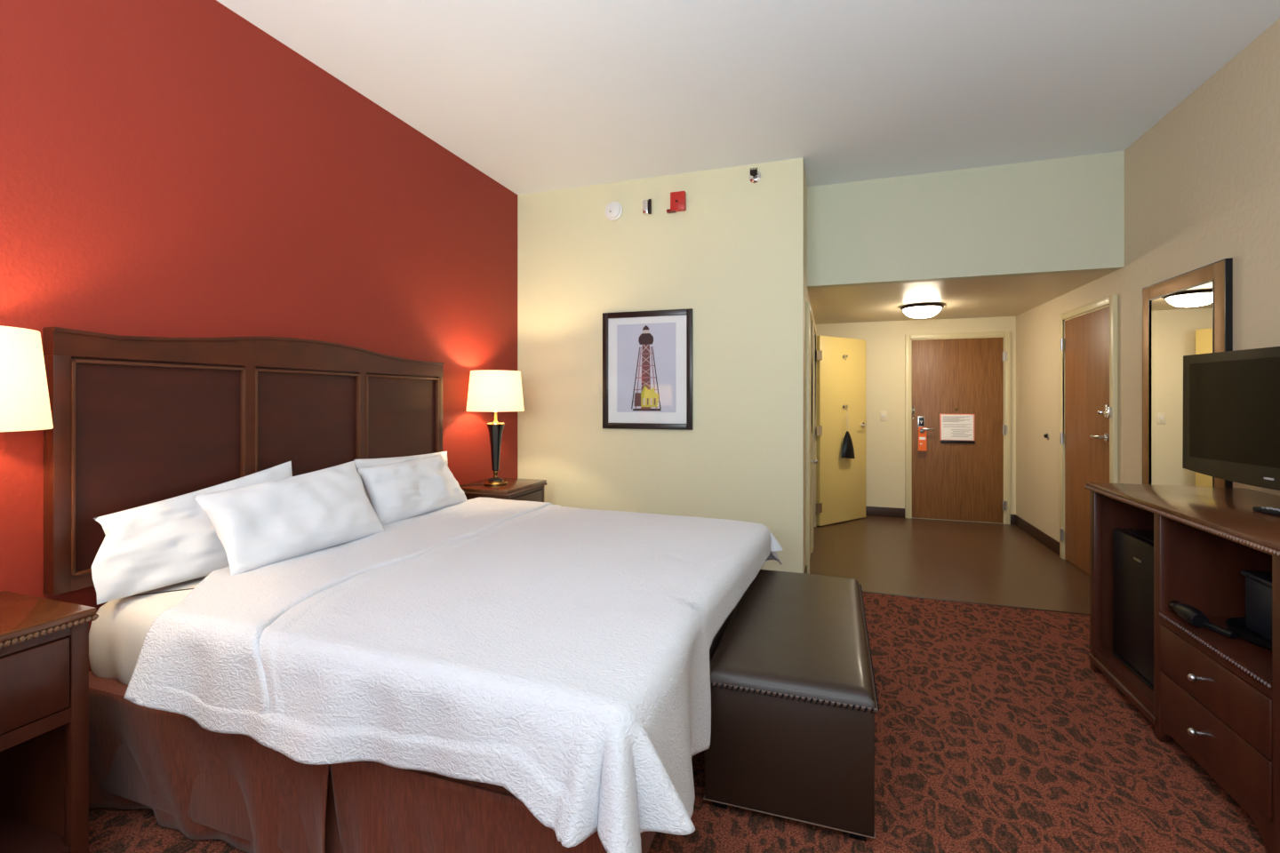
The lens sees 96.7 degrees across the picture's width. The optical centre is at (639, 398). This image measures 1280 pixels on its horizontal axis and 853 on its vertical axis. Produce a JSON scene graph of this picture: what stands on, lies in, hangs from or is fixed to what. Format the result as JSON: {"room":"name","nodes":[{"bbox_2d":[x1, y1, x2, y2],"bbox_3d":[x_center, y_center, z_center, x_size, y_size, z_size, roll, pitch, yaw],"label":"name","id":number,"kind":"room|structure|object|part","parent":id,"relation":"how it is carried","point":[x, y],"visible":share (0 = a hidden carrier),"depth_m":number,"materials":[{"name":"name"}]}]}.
{"room":"hotel room","nodes":[
{"label":"hotel room","id":0,"kind":"room"},
{"bbox_2d":[0,0,517,671],"bbox_3d":[-2.007,-0.144,1.758,0.100,3.048,6.240,0,0,19],"label":"wall","id":1,"kind":"structure","parent":0,"point":[169,168],"depth_m":2.34,"materials":[{"name":"red paint"}]},
{"bbox_2d":[42,327,444,595],"bbox_3d":[-1.588,0.174,2.736,0.062,0.912,1.920,0,0,19],"label":"headboard","id":2,"kind":"object","parent":1,"relation":"attached to","point":[138,421],"visible":0.6,"depth_m":2.24,"materials":[{"name":"brown wood"}]},
{"bbox_3d":[-1.801,0.223,2.149,0.036,0.725,0.583,0,0,19],"label":"inset panel","id":3,"kind":"part","parent":2,"relation":"part of","materials":[{"name":"brown wood"}]},
{"bbox_3d":[-1.773,0.228,2.140,0.022,0.715,0.583,0,0,19],"label":"panel moulding","id":4,"kind":"part","parent":2,"relation":"part of","materials":[{"name":"brown wood"}]},
{"bbox_3d":[-1.592,-0.205,2.737,0.054,0.130,1.920,0,0,19],"label":"rail","id":5,"kind":"part","parent":2,"relation":"part of","materials":[{"name":"brown wood"}]},
{"bbox_3d":[-1.588,-0.245,2.736,0.062,0.074,1.920,0,0,19],"label":"cap moulding","id":6,"kind":"part","parent":2,"relation":"part of","materials":[{"name":"brown wood"}]},
{"bbox_3d":[-1.601,0.223,2.737,0.036,0.725,0.575,0,0,19],"label":"inset panel","id":7,"kind":"part","parent":2,"relation":"part of","materials":[{"name":"brown wood"}]},
{"bbox_3d":[-1.574,0.228,2.728,0.022,0.715,0.575,0,0,19],"label":"panel moulding","id":8,"kind":"part","parent":2,"relation":"part of","materials":[{"name":"brown wood"}]},
{"bbox_3d":[-1.401,0.223,3.328,0.036,0.725,0.588,0,0,19],"label":"inset panel","id":9,"kind":"part","parent":2,"relation":"part of","materials":[{"name":"brown wood"}]},
{"bbox_3d":[-1.373,0.228,3.318,0.022,0.715,0.588,0,0,19],"label":"panel moulding","id":10,"kind":"part","parent":2,"relation":"part of","materials":[{"name":"brown wood"}]},
{"bbox_2d":[517,158,803,573],"bbox_3d":[0.078,-0.144,4.293,2.222,3.048,0.100,0,0,19],"label":"wall","id":11,"kind":"structure","parent":0,"point":[734,257],"depth_m":4.16,"materials":[{"name":"beige paint"}]},
{"bbox_2d":[604,201,622,220],"bbox_3d":[-0.204,-1.425,4.309,0.140,0.140,0.051,0,0,19],"label":"smoke detector","id":12,"kind":"object","parent":11,"relation":"attached to","point":[613,211],"visible":1,"depth_m":4.29,"materials":[{"name":"white plastic"}]},
{"bbox_2d":[602,308,693,430],"bbox_3d":[0.049,-0.214,4.235,0.700,0.878,0.028,0,0,19],"label":"framed picture","id":13,"kind":"object","parent":11,"relation":"attached to","point":[648,356],"visible":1,"depth_m":4.23,"materials":[{"name":"black"}]},
{"bbox_2d":[616,322,675,412],"bbox_3d":[0.045,-0.230,4.238,0.460,0.660,0.002,0,0,19],"label":"print","id":14,"kind":"object","parent":13,"relation":"attached to","point":[645,351],"depth_m":4.24,"materials":[{"name":"multicoloured paper"}]},
{"bbox_2d":[642,199,653,215],"bbox_3d":[0.053,-1.427,4.230,0.080,0.115,0.035,0,0,19],"label":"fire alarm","id":15,"kind":"object","parent":11,"relation":"attached to","point":[647,204],"visible":1,"depth_m":4.21,"materials":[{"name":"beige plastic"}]},
{"bbox_2d":[666,191,686,213],"bbox_3d":[0.263,-1.435,4.151,0.140,0.140,0.049,0,0,19],"label":"fire alarm","id":16,"kind":"object","parent":11,"relation":"attached to","point":[677,200],"visible":1,"depth_m":4.13,"materials":[{"name":"red plastic"}]},
{"bbox_2d":[749,168,760,183],"bbox_3d":[0.794,-1.555,3.953,0.086,0.086,0.083,0,0,19],"label":"sprinkler head","id":17,"kind":"object","parent":11,"relation":"attached to","point":[755,176],"visible":1,"depth_m":3.97},
{"bbox_3d":[0.792,-1.561,3.946,0.051,0.056,0.069,0,0,19],"label":"spray frame","id":18,"kind":"part","parent":17,"relation":"part of","materials":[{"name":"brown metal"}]},
{"bbox_2d":[88,515,1267,852],"bbox_3d":[0.523,1.380,2.453,4.445,0.100,9.181,0,0,19],"label":"floor","id":19,"kind":"structure","parent":0,"point":[996,732],"depth_m":2.22,"materials":[{"name":"carpet"}]},
{"bbox_2d":[0,591,98,852],"bbox_3d":[-1.817,0.960,1.430,0.468,0.740,0.534,0,0,19],"label":"nightstand","id":20,"kind":"object","parent":19,"relation":"on","point":[44,643],"visible":1,"depth_m":1.58,"materials":[{"name":"brown wood"}]},
{"bbox_2d":[0,325,53,431],"bbox_3d":[-1.817,0.195,1.493,0.386,0.790,0.386,0,0,19],"label":"table lamp","id":21,"kind":"object","parent":20,"relation":"on","point":[24,395],"visible":1,"depth_m":1.51,"materials":[{"name":"white fabric"}]},
{"bbox_3d":[-1.773,0.951,1.665,0.391,0.678,0.018,0,0,19],"label":"panel","id":22,"kind":"part","parent":20,"relation":"part of","materials":[{"name":"brown wood"}]},
{"bbox_3d":[-1.643,0.750,1.371,0.030,0.192,0.412,0,0,19],"label":"drawer","id":23,"kind":"part","parent":20,"relation":"part of","materials":[{"name":"brown wood"}]},
{"bbox_3d":[-1.647,0.631,1.372,0.026,0.038,0.420,0,0,19],"label":"rail","id":24,"kind":"part","parent":20,"relation":"part of","materials":[{"name":"brown wood"}]},
{"bbox_3d":[-1.647,0.870,1.372,0.026,0.040,0.420,0,0,19],"label":"rail","id":25,"kind":"part","parent":20,"relation":"part of","materials":[{"name":"brown wood"}]},
{"bbox_2d":[0,811,70,852],"bbox_3d":[-1.831,1.248,1.435,0.414,0.025,0.460,0,0,19],"label":"shelf","id":26,"kind":"object","parent":20,"relation":"attached to","point":[19,833],"depth_m":1.61,"materials":[{"name":"brown wood"}]},
{"bbox_3d":[-1.827,0.618,1.433,0.447,0.016,0.534,0,0,19],"label":"rope moulding","id":27,"kind":"part","parent":20,"relation":"part of","materials":[{"name":"brown wood"}]},
{"bbox_3d":[-1.574,0.971,1.590,0.035,0.718,0.040,0,0,19],"label":"post","id":28,"kind":"part","parent":20,"relation":"part of","materials":[{"name":"brown wood"}]},
{"bbox_2d":[88,576,736,852],"bbox_3d":[-0.650,0.994,2.447,1.906,0.648,1.981,0,0,19],"label":"bed","id":29,"kind":"object","parent":19,"relation":"on","point":[197,782],"visible":0.36,"depth_m":1.58,"materials":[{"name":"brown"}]},
{"bbox_3d":[-0.650,0.792,2.457,1.898,0.245,1.892,0,0,19],"label":"mattress","id":30,"kind":"part","parent":29,"relation":"part of","materials":[{"name":"white fabric"}]},
{"bbox_2d":[91,461,292,604],"bbox_3d":[-1.632,0.472,2.180,0.158,0.385,0.780,0,0,19],"label":"pillow","id":31,"kind":"object","parent":29,"relation":"on","point":[172,540],"visible":0.54,"depth_m":1.98,"materials":[{"name":"white fabric"}]},
{"bbox_3d":[-1.318,1.113,1.690,1.118,0.411,0.097,0,0,20],"label":"skirt panel","id":32,"kind":"part","parent":29,"relation":"part of","materials":[{"name":"brown fabric"}]},
{"bbox_2d":[353,451,447,500],"bbox_3d":[-1.324,0.475,3.254,0.122,0.330,0.733,0,0,22],"label":"pillow","id":33,"kind":"object","parent":29,"relation":"on","point":[365,462],"visible":0.12,"depth_m":3.10,"materials":[{"name":"white fabric"}]},
{"bbox_2d":[123,497,783,852],"bbox_3d":[-0.441,0.854,2.387,1.873,0.477,2.257,0,0,19],"label":"duvet","id":34,"kind":"object","parent":29,"relation":"on","point":[556,657],"visible":0.98,"depth_m":1.54,"materials":[{"name":"white fabric"}]},
{"bbox_2d":[192,460,384,575],"bbox_3d":[-1.402,0.464,2.361,0.228,0.328,0.770,0,0,19],"label":"pillow","id":35,"kind":"object","parent":34,"relation":"on","point":[259,525],"visible":1,"depth_m":2.25,"materials":[{"name":"white fabric"}]},
{"bbox_2d":[357,454,467,526],"bbox_3d":[-1.217,0.481,3.138,0.195,0.302,0.760,0,0,19],"label":"pillow","id":36,"kind":"object","parent":34,"relation":"on","point":[396,492],"visible":0.98,"depth_m":2.99,"materials":[{"name":"white fabric"}]},
{"bbox_3d":[-0.425,1.113,1.371,0.788,0.411,0.071,0,0,20],"label":"skirt panel","id":37,"kind":"part","parent":29,"relation":"part of","materials":[{"name":"brown fabric"}]},
{"bbox_3d":[0.208,1.113,2.155,0.072,0.411,1.945,0,0,19],"label":"skirt panel","id":38,"kind":"part","parent":29,"relation":"part of","materials":[{"name":"fabric"}]},
{"bbox_2d":[459,478,547,502],"bbox_3d":[-0.959,0.960,3.958,0.468,0.740,0.534,0,0,19],"label":"nightstand","id":39,"kind":"object","parent":19,"relation":"on","point":[525,490],"visible":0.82,"depth_m":3.83,"materials":[{"name":"brown wood"}]},
{"bbox_3d":[-1.067,0.951,3.745,0.391,0.678,0.018,0,0,19],"label":"panel","id":40,"kind":"part","parent":39,"relation":"part of","materials":[{"name":"brown wood"}]},
{"bbox_2d":[466,369,524,486],"bbox_3d":[-0.994,0.195,3.917,0.386,0.790,0.386,0,0,19],"label":"table lamp","id":41,"kind":"object","parent":39,"relation":"on","point":[495,391],"visible":1,"depth_m":3.78,"materials":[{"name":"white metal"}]},
{"bbox_3d":[-0.994,-0.052,3.917,0.386,0.274,0.386,0,0,19],"label":"lamp shade","id":42,"kind":"part","parent":41,"relation":"part of","materials":[{"name":"white fabric"}]},
{"bbox_3d":[-0.969,0.618,3.962,0.447,0.016,0.534,0,0,19],"label":"rope moulding","id":43,"kind":"part","parent":39,"relation":"part of","materials":[{"name":"brown wood"}]},
{"bbox_3d":[-0.789,0.631,3.901,0.026,0.038,0.420,0,0,19],"label":"rail","id":44,"kind":"part","parent":39,"relation":"part of","materials":[{"name":"brown wood"}]},
{"bbox_3d":[-0.785,0.750,3.899,0.030,0.192,0.412,0,0,19],"label":"drawer","id":45,"kind":"part","parent":39,"relation":"part of","materials":[{"name":"brown wood"}]},
{"bbox_3d":[-0.716,0.971,4.119,0.035,0.718,0.040,0,0,19],"label":"post","id":46,"kind":"part","parent":39,"relation":"part of","materials":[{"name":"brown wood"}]},
{"bbox_2d":[703,569,879,841],"bbox_3d":[0.641,1.098,2.319,0.534,0.464,1.201,0,0,19],"label":"bench","id":47,"kind":"object","parent":19,"relation":"on","point":[795,704],"visible":0.95,"depth_m":1.80,"materials":[{"name":"black leather"}]},
{"bbox_3d":[0.267,1.314,1.874,0.050,0.032,0.050,0,0,19],"label":"leg","id":48,"kind":"part","parent":47,"relation":"part of","materials":[{"name":"black plastic"}]},
{"bbox_3d":[0.664,1.314,1.739,0.050,0.032,0.050,0,0,19],"label":"leg","id":49,"kind":"part","parent":47,"relation":"part of","materials":[{"name":"black plastic"}]},
{"bbox_2d":[862,591,1089,615],"bbox_3d":[2.125,1.338,3.719,2.024,0.024,0.020,0,0,19],"label":"trim","id":50,"kind":"structure","parent":19,"relation":"on","point":[862,591],"depth_m":3.69,"materials":[{"name":"brown wood"}]},
{"bbox_2d":[1084,482,1279,852],"bbox_3d":[2.282,0.872,2.110,0.644,0.917,1.327,0,0,19],"label":"dresser","id":51,"kind":"object","parent":19,"relation":"on","point":[1217,696],"visible":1,"depth_m":2.12,"materials":[{"name":"brown wood"}]},
{"bbox_3d":[2.130,1.270,2.523,0.028,0.030,0.603,0,0,19],"label":"moulding","id":52,"kind":"part","parent":51,"relation":"part of","materials":[{"name":"brown wood"}]},
{"bbox_3d":[2.519,0.868,2.699,0.575,0.865,0.020,0,0,19],"label":"panel","id":53,"kind":"part","parent":51,"relation":"part of","materials":[{"name":"brown wood"}]},
{"bbox_2d":[1112,528,1153,691],"bbox_3d":[2.386,0.912,2.406,0.467,0.600,0.470,0,0,19],"label":"mini fridge","id":54,"kind":"object","parent":51,"relation":"on","point":[1133,549],"visible":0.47,"depth_m":2.51,"materials":[{"name":"black plastic"}]},
{"bbox_3d":[2.188,1.204,2.473,0.046,0.016,0.470,0,0,19],"label":"kick plate","id":55,"kind":"part","parent":54,"relation":"part of","materials":[{"name":"black plastic"}]},
{"bbox_3d":[2.291,0.437,2.107,0.625,0.018,1.327,0,0,19],"label":"rope moulding","id":56,"kind":"part","parent":51,"relation":"part of","materials":[{"name":"brown wood"}]},
{"bbox_3d":[2.027,0.444,2.197,0.023,0.018,1.205,0,0,19],"label":"rail","id":57,"kind":"part","parent":51,"relation":"part of","materials":[{"name":"brown wood"}]},
{"bbox_3d":[1.912,1.152,1.965,0.036,0.026,0.025,0,0,19],"label":"knob","id":58,"kind":"part","parent":51,"relation":"part of","materials":[{"name":"silver metal"}]},
{"bbox_3d":[1.912,0.964,1.965,0.036,0.026,0.025,0,0,19],"label":"knob","id":59,"kind":"part","parent":51,"relation":"part of","materials":[{"name":"silver metal"}]},
{"bbox_2d":[1168,600,1237,639],"bbox_3d":[2.012,0.789,2.060,0.071,0.060,0.250,0,0,9],"label":"hair dryer","id":60,"kind":"object","parent":51,"relation":"on","point":[1193,616],"visible":1,"depth_m":2.03,"materials":[{"name":"black plastic"}]},
{"bbox_3d":[2.017,0.803,2.000,0.034,0.032,0.134,0,0,-5],"label":"handle","id":61,"kind":"part","parent":60,"relation":"part of","materials":[{"name":"black plastic"}]},
{"bbox_3d":[1.919,0.834,1.926,0.011,0.017,0.595,0,0,19],"label":"shelf moulding","id":62,"kind":"part","parent":51,"relation":"part of","materials":[{"name":"brown wood"}]},
{"bbox_2d":[1160,610,1271,691],"bbox_3d":[2.200,0.834,1.830,0.590,0.023,0.597,0,0,19],"label":"shelf","id":63,"kind":"object","parent":51,"relation":"attached to","point":[1253,662],"depth_m":1.89,"materials":[{"name":"brown wood"}]},
{"bbox_3d":[1.931,1.141,1.922,0.028,0.177,0.586,0,0,19],"label":"drawer","id":64,"kind":"part","parent":51,"relation":"part of","materials":[{"name":"brown wood"}]},
{"bbox_3d":[1.931,0.960,1.922,0.028,0.176,0.586,0,0,19],"label":"drawer","id":65,"kind":"part","parent":51,"relation":"part of","materials":[{"name":"brown wood"}]},
{"bbox_3d":[1.935,0.856,1.921,0.026,0.024,0.594,0,0,19],"label":"shelf rail","id":66,"kind":"part","parent":51,"relation":"part of","materials":[{"name":"brown wood"}]},
{"bbox_3d":[2.319,0.857,2.127,0.565,0.827,0.025,0,0,19],"label":"divider panel","id":67,"kind":"part","parent":51,"relation":"part of","materials":[{"name":"brown wood"}]},
{"bbox_2d":[1182,346,1279,490],"bbox_3d":[2.538,0.074,2.178,0.227,0.547,0.890,0,0,11],"label":"television","id":68,"kind":"object","parent":51,"relation":"on","point":[1231,429],"visible":1,"depth_m":2.35,"materials":[{"name":"black plastic"}]},
{"bbox_2d":[1224,616,1271,650],"bbox_3d":[2.185,0.806,1.909,0.312,0.030,0.312,0,0,19],"label":"serving tray","id":69,"kind":"object","parent":51,"relation":"on","point":[1236,625],"visible":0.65,"depth_m":1.97,"materials":[{"name":"black plastic"}]},
{"bbox_2d":[1240,569,1271,641],"bbox_3d":[2.196,0.712,1.926,0.172,0.205,0.172,0,0,19],"label":"ice bucket","id":70,"kind":"object","parent":69,"relation":"on","point":[1258,584],"visible":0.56,"depth_m":1.96,"materials":[{"name":"black plastic"}]},
{"bbox_3d":[2.196,0.619,1.926,0.172,0.020,0.172,0,0,19],"label":"lid","id":71,"kind":"part","parent":70,"relation":"part of","materials":[{"name":"black plastic"}]},
{"bbox_2d":[1252,506,1279,516],"bbox_3d":[2.263,0.403,1.999,0.048,0.020,0.180,0,0,4],"label":"remote control","id":72,"kind":"object","parent":51,"relation":"on","point":[1272,511],"visible":1,"depth_m":2.04,"materials":[{"name":"black plastic"}]},
{"bbox_2d":[216,0,1279,194],"bbox_3d":[0.142,-1.698,1.331,4.445,0.100,6.812,0,0,19],"label":"ceiling","id":73,"kind":"structure","parent":0,"point":[536,96],"depth_m":2.90,"materials":[{"name":"white paint"}]},
{"bbox_2d":[803,165,815,573],"bbox_3d":[1.571,-0.144,5.391,0.100,3.048,2.942,0,0,19],"label":"wall","id":74,"kind":"structure","parent":0,"point":[806,298],"depth_m":4.14,"materials":[{"name":"beige paint"}]},
{"bbox_2d":[805,301,813,574],"bbox_3d":[1.368,0.302,4.589,0.030,2.055,0.780,0,0,19],"label":"trim","id":75,"kind":"structure","parent":74,"relation":"attached to","point":[809,316],"depth_m":4.22,"materials":[{"name":"beige wood"}]},
{"bbox_2d":[809,320,817,558],"bbox_3d":[1.388,0.333,4.582,0.071,1.979,0.644,0,0,19],"label":"door","id":76,"kind":"structure","parent":74,"relation":"in","point":[815,461],"depth_m":4.73,"materials":[{"name":"beige wood"}]},
{"bbox_3d":[1.361,0.333,4.591,0.013,1.979,0.644,0,0,19],"label":"panel","id":77,"kind":"part","parent":76,"relation":"part of","materials":[{"name":"beige wood"}]},
{"bbox_2d":[813,318,816,527],"bbox_3d":[1.673,0.302,5.489,0.030,2.055,0.980,0,0,19],"label":"trim","id":78,"kind":"structure","parent":74,"relation":"attached to","point":[814,326],"depth_m":5.89,"materials":[{"name":"beige wood"}]},
{"bbox_2d":[816,336,867,526],"bbox_3d":[2.173,0.332,6.091,0.858,1.973,0.110,0,0,-35],"label":"door","id":79,"kind":"structure","parent":74,"relation":"in","point":[841,362],"depth_m":6.07,"materials":[{"name":"yellow paint"}]},
{"bbox_2d":[841,407,855,458],"bbox_3d":[2.227,0.358,6.081,0.234,0.577,0.076,0,0,-35],"label":"drawstring bag","id":80,"kind":"object","parent":79,"relation":"hanging from","point":[847,451],"visible":1,"depth_m":6.04,"materials":[{"name":"black fabric"}]},
{"bbox_3d":[2.448,0.290,6.253,0.141,0.060,0.066,0,0,-35],"label":"handle","id":81,"kind":"part","parent":79,"relation":"part of","materials":[{"name":"silver metal"}]},
{"bbox_2d":[816,316,1015,523],"bbox_3d":[3.034,0.102,6.395,2.224,2.555,0.100,0,0,19],"label":"wall","id":82,"kind":"structure","parent":0,"point":[885,341],"depth_m":6.41,"materials":[{"name":"beige paint"}]},
{"bbox_2d":[880,410,887,421],"bbox_3d":[2.752,0.193,6.430,0.072,0.116,0.016,0,0,19],"label":"light switch","id":83,"kind":"object","parent":82,"relation":"attached to","point":[883,413],"visible":1,"depth_m":6.43,"materials":[{"name":"beige plastic"}]},
{"bbox_2d":[865,506,904,518],"bbox_3d":[2.510,1.278,6.514,0.955,0.105,0.012,0,0,19],"label":"baseboard","id":84,"kind":"structure","parent":82,"relation":"attached to","point":[874,511],"depth_m":6.42,"materials":[{"name":"brown wood"}]},
{"bbox_2d":[905,331,1010,524],"bbox_3d":[3.440,0.307,6.189,1.011,2.045,0.030,0,0,19],"label":"trim","id":85,"kind":"structure","parent":82,"relation":"attached to","point":[1006,335],"depth_m":6.14,"materials":[{"name":"beige wood"}]},
{"bbox_2d":[912,337,1007,523],"bbox_3d":[3.443,0.335,6.150,0.917,1.974,0.100,0,0,19],"label":"door","id":86,"kind":"structure","parent":82,"relation":"in","point":[957,482],"depth_m":6.18,"materials":[{"name":"brown wood"}]},
{"bbox_3d":[3.108,0.270,6.292,0.075,0.150,0.020,0,0,19],"label":"lock plate","id":87,"kind":"part","parent":86,"relation":"part of","materials":[{"name":"silver metal"}]},
{"bbox_2d":[918,426,926,450],"bbox_3d":[3.095,0.439,6.240,0.084,0.262,0.002,0,0,19],"label":"hanger","id":88,"kind":"object","parent":86,"relation":"hanging from","point":[922,437],"visible":1,"depth_m":6.24,"materials":[{"name":"orange paper"}]},
{"bbox_3d":[3.139,0.330,6.237,0.149,0.056,0.068,0,0,19],"label":"handle","id":89,"kind":"part","parent":86,"relation":"part of","materials":[{"name":"silver metal"}]},
{"bbox_2d":[939,414,975,443],"bbox_3d":[3.443,0.324,6.178,0.336,0.317,0.020,0,0,19],"label":"sign","id":90,"kind":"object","parent":86,"relation":"attached to","point":[954,428],"depth_m":6.18,"materials":[{"name":"white paper"}]},
{"bbox_2d":[1010,514,1015,524],"bbox_3d":[3.949,1.278,6.025,0.053,0.105,0.012,0,0,19],"label":"baseboard","id":91,"kind":"structure","parent":82,"relation":"attached to","point":[1012,516],"depth_m":6.02,"materials":[{"name":"brown wood"}]},
{"bbox_2d":[807,270,1116,324],"bbox_3d":[2.669,-0.925,5.321,2.026,0.100,2.369,0,0,19],"label":"ceiling","id":92,"kind":"structure","parent":0,"point":[1010,296],"depth_m":4.90,"materials":[{"name":"beige paint"}]},
{"bbox_2d":[900,303,943,318],"bbox_3d":[2.654,-0.820,5.361,0.368,0.111,0.368,0,0,19],"label":"ceiling light","id":93,"kind":"object","parent":92,"relation":"attached to","point":[923,310],"visible":1,"depth_m":5.25,"materials":[{"name":"white glass"}]},
{"bbox_3d":[2.654,-0.806,5.361,0.328,0.085,0.328,0,0,19],"label":"lamp shade","id":94,"kind":"part","parent":93,"relation":"part of","materials":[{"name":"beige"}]},
{"bbox_2d":[807,151,1124,288],"bbox_3d":[2.258,-1.272,4.157,2.094,0.793,0.100,0,0,19],"label":"wall","id":95,"kind":"structure","parent":0,"point":[1064,215],"depth_m":4.07,"materials":[{"name":"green paint"}]},
{"bbox_2d":[1016,17,1279,542],"bbox_3d":[2.580,-0.144,1.754,0.100,3.048,9.181,0,0,19],"label":"wall","id":96,"kind":"structure","parent":0,"point":[1202,184],"depth_m":3.17,"materials":[{"name":"beige paint"}]},
{"bbox_2d":[1015,514,1059,555],"bbox_3d":[3.756,1.278,5.393,0.012,0.105,1.309,0,0,19],"label":"baseboard","id":97,"kind":"structure","parent":96,"relation":"attached to","point":[1053,545],"depth_m":5.32,"materials":[{"name":"brown wood"}]},
{"bbox_2d":[1043,432,1049,439],"bbox_3d":[3.653,0.335,5.117,0.030,0.056,0.055,0,0,19],"label":"stopper","id":98,"kind":"object","parent":96,"relation":"attached to","point":[1046,436],"visible":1,"depth_m":5.11,"materials":[{"name":"silver metal"}]},
{"bbox_2d":[1060,306,1111,575],"bbox_3d":[3.352,0.340,4.315,0.081,1.964,0.913,0,0,19],"label":"door","id":99,"kind":"structure","parent":96,"relation":"in","point":[1088,412],"depth_m":4.35,"materials":[{"name":"brown wood"}]},
{"bbox_3d":[3.251,0.270,4.038,0.068,0.056,0.149,0,0,19],"label":"handle","id":100,"kind":"part","parent":99,"relation":"part of","materials":[{"name":"silver metal"}]},
{"bbox_2d":[1059,294,1118,559],"bbox_3d":[3.381,0.310,4.318,0.030,2.040,0.958,0,0,19],"label":"trim","id":101,"kind":"structure","parent":96,"relation":"attached to","point":[1111,301],"depth_m":3.94,"materials":[{"name":"beige wood"}]},
{"bbox_2d":[1142,257,1232,487],"bbox_3d":[2.977,0.152,3.129,0.032,1.667,0.786,0,0,19],"label":"wall mirror","id":102,"kind":"object","parent":96,"relation":"attached to","point":[1189,313],"visible":0.48,"depth_m":3.17,"materials":[{"name":"brown mirror"}]},
{"bbox_3d":[2.972,0.152,3.131,0.022,1.497,0.616,0,0,19],"label":"trim","id":103,"kind":"part","parent":102,"relation":"part of","materials":[{"name":"mirror"}]},
{"bbox_2d":[1150,281,1212,487],"bbox_3d":[2.974,0.152,3.130,0.014,1.485,0.604,0,0,19],"label":"mirror glass","id":104,"kind":"object","parent":102,"relation":"attached to","point":[1181,317],"depth_m":3.19,"materials":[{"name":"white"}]}
]}

